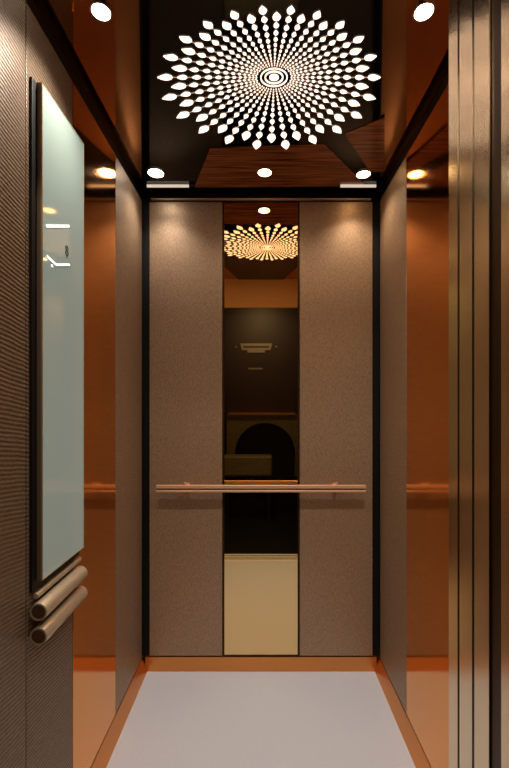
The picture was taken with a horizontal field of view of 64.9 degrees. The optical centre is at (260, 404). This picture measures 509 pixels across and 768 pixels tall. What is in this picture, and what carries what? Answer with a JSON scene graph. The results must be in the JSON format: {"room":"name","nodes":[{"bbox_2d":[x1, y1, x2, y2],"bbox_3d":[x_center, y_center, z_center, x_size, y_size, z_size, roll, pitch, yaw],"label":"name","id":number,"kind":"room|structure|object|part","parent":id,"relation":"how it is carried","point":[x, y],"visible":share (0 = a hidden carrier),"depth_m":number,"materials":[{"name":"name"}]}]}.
{"room":"elevator interior","nodes":[
{"label":"elevator interior","id":0,"kind":"room"},
{"bbox_2d":[25,0,140,197],"bbox_3d":[-0.612,0.145,1.302,0.030,2.410,1.443,0,0,0],"label":"trim","id":1,"kind":"structure","parent":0,"point":[31,4],"depth_m":1.29,"materials":[{"name":"black metal"}]},
{"bbox_2d":[0,0,25,767],"bbox_3d":[-0.591,0.119,0.799,0.011,2.248,0.391,0,0,0],"label":"wall panel","id":2,"kind":"object","parent":1,"relation":"attached to","point":[12,12],"visible":1,"depth_m":0.94,"materials":[{"name":"brown metal"}]},
{"bbox_2d":[26,2,72,767],"bbox_3d":[-0.591,0.119,1.121,0.011,2.248,0.246,0,0,0],"label":"wall panel","id":3,"kind":"object","parent":1,"relation":"attached to","point":[49,665],"visible":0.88,"depth_m":1.07,"materials":[{"name":"brown metal"}]},
{"bbox_2d":[29,76,83,592],"bbox_3d":[-0.574,-0.178,1.141,0.023,1.307,0.262,0,0,0],"label":"display screen","id":4,"kind":"object","parent":3,"relation":"attached to","point":[56,151],"visible":1,"depth_m":1.09,"materials":[{"name":"grey glass"}]},
{"bbox_3d":[-0.565,-0.189,1.151,0.002,1.282,0.238,0,0,0],"label":"glass","id":5,"kind":"part","parent":4,"relation":"part of","materials":[{"name":"grey glass"}]},
{"bbox_2d":[33,557,81,598],"bbox_3d":[-0.576,0.488,1.144,0.018,0.015,0.248,0,0,0],"label":"rod","id":6,"kind":"object","parent":3,"relation":"attached to","point":[44,588],"visible":1,"depth_m":1.11,"materials":[{"name":"beige"}]},
{"bbox_2d":[30,586,87,645],"bbox_3d":[-0.562,0.584,1.126,0.046,0.044,0.238,0,0,0],"label":"grab bar","id":7,"kind":"object","parent":3,"relation":"attached to","point":[42,632],"visible":0.98,"depth_m":1.08,"materials":[{"name":"beige"}]},
{"bbox_2d":[30,566,87,620],"bbox_3d":[-0.562,0.522,1.126,0.046,0.044,0.238,0,0,0],"label":"grab bar","id":8,"kind":"object","parent":3,"relation":"attached to","point":[44,606],"visible":1,"depth_m":1.08,"materials":[{"name":"beige"}]},
{"bbox_2d":[73,83,114,767],"bbox_3d":[-0.591,0.119,1.427,0.011,2.248,0.362,0,0,0],"label":"panel","id":9,"kind":"object","parent":1,"relation":"attached to","point":[94,618],"visible":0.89,"depth_m":1.43,"materials":[{"name":"orange metal"}]},
{"bbox_2d":[90,655,146,767],"bbox_3d":[-0.579,1.284,1.296,0.032,0.072,1.393,0,0,0],"label":"baseboard","id":10,"kind":"structure","parent":1,"relation":"attached to","point":[102,758],"depth_m":1.63,"materials":[{"name":"orange metal"}]},
{"bbox_2d":[115,156,141,713],"bbox_3d":[-0.591,0.119,1.788,0.011,2.248,0.353,0,0,0],"label":"wall panel","id":11,"kind":"object","parent":1,"relation":"attached to","point":[128,204],"visible":0.8,"depth_m":1.75,"materials":[{"name":"brown metal"}]},
{"bbox_2d":[33,0,448,191],"bbox_3d":[0.000,-1.075,1.212,1.254,0.030,1.623,0,0,0],"label":"ceiling","id":12,"kind":"structure","parent":0,"point":[104,57],"depth_m":1.24,"materials":[{"name":"wood"}]},
{"bbox_2d":[90,0,111,21],"bbox_3d":[-0.429,-1.056,1.073,0.057,0.006,0.057,0,0,0],"label":"recessed light","id":13,"kind":"object","parent":12,"relation":"in","point":[100,10],"visible":1,"depth_m":1.07,"materials":[{"name":"grey"}]},
{"bbox_2d":[139,0,382,192],"bbox_3d":[0.000,-1.058,1.296,1.184,0.005,1.390,0,0,0],"label":"ceiling panel","id":14,"kind":"object","parent":12,"relation":"attached to","point":[174,145],"visible":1,"depth_m":1.30,"materials":[{"name":"black"}]},
{"bbox_2d":[147,167,164,177],"bbox_3d":[-0.476,-1.051,1.810,0.078,0.006,0.078,0,0,0],"label":"recessed light","id":15,"kind":"object","parent":14,"relation":"attached to","point":[155,172],"visible":1,"depth_m":1.81,"materials":[{"name":"grey"}]},
{"bbox_2d":[146,184,189,188],"bbox_3d":[-0.445,-1.048,1.916,0.208,0.015,0.016,0,0,0],"label":"light bar","id":16,"kind":"object","parent":14,"relation":"attached to","point":[148,186],"visible":1,"depth_m":1.91,"materials":[{"name":"beige plastic"}]},
{"bbox_2d":[147,184,188,186],"bbox_3d":[-0.445,-1.047,1.912,0.200,0.010,0.008,0,0,0],"label":"diffuser","id":17,"kind":"object","parent":16,"relation":"attached to","point":[148,185],"depth_m":1.91,"materials":[{"name":"beige plastic"}]},
{"bbox_2d":[157,6,380,148],"bbox_3d":[0.027,-1.053,1.351,0.734,0.003,0.591,0,0,0],"label":"ceiling light","id":18,"kind":"object","parent":14,"relation":"attached to","point":[271,137],"visible":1,"depth_m":1.28,"materials":[{"name":"beige"}]},
{"bbox_2d":[194,144,364,187],"bbox_3d":[0.094,-1.054,1.776,0.832,0.003,0.319,0,0,0],"label":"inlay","id":19,"kind":"object","parent":14,"relation":"attached to","point":[307,165],"visible":1,"depth_m":1.78,"materials":[{"name":"brown wood"}]},
{"bbox_2d":[257,167,272,176],"bbox_3d":[0.017,-1.051,1.806,0.070,0.006,0.070,0,0,0],"label":"recessed light","id":20,"kind":"object","parent":19,"relation":"attached to","point":[262,172],"visible":1,"depth_m":1.81,"materials":[{"name":"grey"}]},
{"bbox_2d":[339,184,376,188],"bbox_3d":[0.465,-1.048,1.916,0.178,0.015,0.016,0,0,0],"label":"light bar","id":21,"kind":"object","parent":14,"relation":"attached to","point":[342,186],"visible":1,"depth_m":1.91,"materials":[{"name":"beige plastic"}]},
{"bbox_2d":[340,184,375,186],"bbox_3d":[0.465,-1.047,1.912,0.170,0.010,0.008,0,0,0],"label":"diffuser","id":22,"kind":"object","parent":21,"relation":"attached to","point":[342,185],"depth_m":1.91,"materials":[{"name":"beige plastic"}]},
{"bbox_2d":[356,169,370,178],"bbox_3d":[0.466,-1.051,1.820,0.070,0.006,0.070,0,0,0],"label":"recessed light","id":23,"kind":"object","parent":14,"relation":"attached to","point":[363,173],"visible":1,"depth_m":1.82,"materials":[{"name":"grey"}]},
{"bbox_2d":[345,117,384,171],"bbox_3d":[0.435,-1.054,1.658,0.148,0.003,0.356,0,0,17],"label":"inlay","id":24,"kind":"object","parent":14,"relation":"attached to","point":[368,140],"visible":1,"depth_m":1.61,"materials":[{"name":"brown wood"}]},
{"bbox_2d":[413,0,434,21],"bbox_3d":[0.437,-1.056,1.073,0.057,0.006,0.057,0,0,0],"label":"recessed light","id":25,"kind":"object","parent":12,"relation":"in","point":[424,10],"visible":1,"depth_m":1.07,"materials":[{"name":"grey"}]},
{"bbox_2d":[106,672,415,767],"bbox_3d":[0.000,1.335,1.286,1.194,0.030,1.413,0,0,0],"label":"floor","id":26,"kind":"structure","parent":0,"point":[175,719],"depth_m":1.66,"materials":[{"name":"carpet"}]},
{"bbox_2d":[449,0,490,767],"bbox_3d":[0.498,0.130,0.776,0.196,2.378,0.152,0,0,0],"label":"elevator door","id":27,"kind":"structure","parent":26,"relation":"on","point":[469,20],"depth_m":0.77,"materials":[{"name":"gold metal"}]},
{"bbox_2d":[141,192,380,657],"bbox_3d":[0.000,0.145,2.008,1.194,2.410,0.030,0,0,0],"label":"wall","id":28,"kind":"structure","parent":0,"point":[145,197],"depth_m":1.99,"materials":[{"name":"black metal"}]},
{"bbox_2d":[150,202,221,655],"bbox_3d":[-0.372,0.118,1.986,0.360,2.246,0.013,0,0,0],"label":"wall panel","id":29,"kind":"object","parent":28,"relation":"attached to","point":[186,237],"visible":1,"depth_m":1.98,"materials":[{"name":"brown metal"}]},
{"bbox_2d":[145,655,376,671],"bbox_3d":[0.000,1.284,1.986,1.146,0.072,0.013,0,0,0],"label":"baseboard","id":30,"kind":"structure","parent":28,"relation":"attached to","point":[222,663],"depth_m":1.98,"materials":[{"name":"orange metal"}]},
{"bbox_2d":[156,482,365,491],"bbox_3d":[0.000,0.396,1.951,1.010,0.048,0.058,0,0,0],"label":"handrail","id":31,"kind":"object","parent":28,"relation":"attached to","point":[186,487],"visible":1,"depth_m":1.92,"materials":[{"name":"gold metal"}]},
{"bbox_2d":[151,198,370,200],"bbox_3d":[0.000,-1.021,1.988,1.090,0.008,0.011,0,0,0],"label":"trim","id":32,"kind":"structure","parent":28,"relation":"attached to","point":[152,199],"depth_m":1.98,"materials":[{"name":"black metal"}]},
{"bbox_2d":[223,202,298,655],"bbox_3d":[0.000,0.119,1.986,0.378,2.248,0.014,0,0,0],"label":"mirror","id":33,"kind":"object","parent":28,"relation":"attached to","point":[261,240],"visible":1,"depth_m":1.98,"materials":[{"name":"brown mirror"}]},
{"bbox_2d":[300,202,371,655],"bbox_3d":[0.372,0.118,1.986,0.360,2.246,0.013,0,0,0],"label":"wall panel","id":34,"kind":"object","parent":28,"relation":"attached to","point":[336,237],"visible":1,"depth_m":1.98,"materials":[{"name":"brown metal"}]},
{"bbox_2d":[381,72,448,197],"bbox_3d":[0.612,0.145,1.302,0.030,2.410,1.443,0,0,0],"label":"wall","id":35,"kind":"structure","parent":0,"point":[443,86],"depth_m":1.52,"materials":[{"name":"black"}]},
{"bbox_2d":[380,156,406,713],"bbox_3d":[0.591,0.119,1.788,0.011,2.248,0.353,0,0,0],"label":"wall panel","id":36,"kind":"object","parent":35,"relation":"attached to","point":[393,204],"visible":0.8,"depth_m":1.75,"materials":[{"name":"brown metal"}]},
{"bbox_2d":[375,655,431,767],"bbox_3d":[0.579,1.284,1.296,0.032,0.072,1.393,0,0,0],"label":"baseboard","id":37,"kind":"structure","parent":35,"relation":"attached to","point":[419,758],"depth_m":1.63,"materials":[{"name":"orange metal"}]},
{"bbox_2d":[407,83,448,767],"bbox_3d":[0.591,0.119,1.423,0.011,2.248,0.372,0,0,0],"label":"panel","id":38,"kind":"object","parent":35,"relation":"attached to","point":[428,156],"visible":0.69,"depth_m":1.40,"materials":[{"name":"orange metal"}]},
{"bbox_2d":[491,0,500,767],"bbox_3d":[0.500,0.131,0.684,0.194,2.379,0.032,0,0,0],"label":"trim","id":39,"kind":"structure","parent":35,"relation":"attached to","point":[495,4],"depth_m":0.69,"materials":[{"name":"brown"}]},
{"bbox_2d":[501,0,508,767],"bbox_3d":[0.550,0.131,0.544,0.300,2.379,0.248,0,0,0],"label":"door frame","id":40,"kind":"structure","parent":35,"relation":"attached to","point":[504,3],"depth_m":0.66,"materials":[{"name":"gold metal"}]}
]}

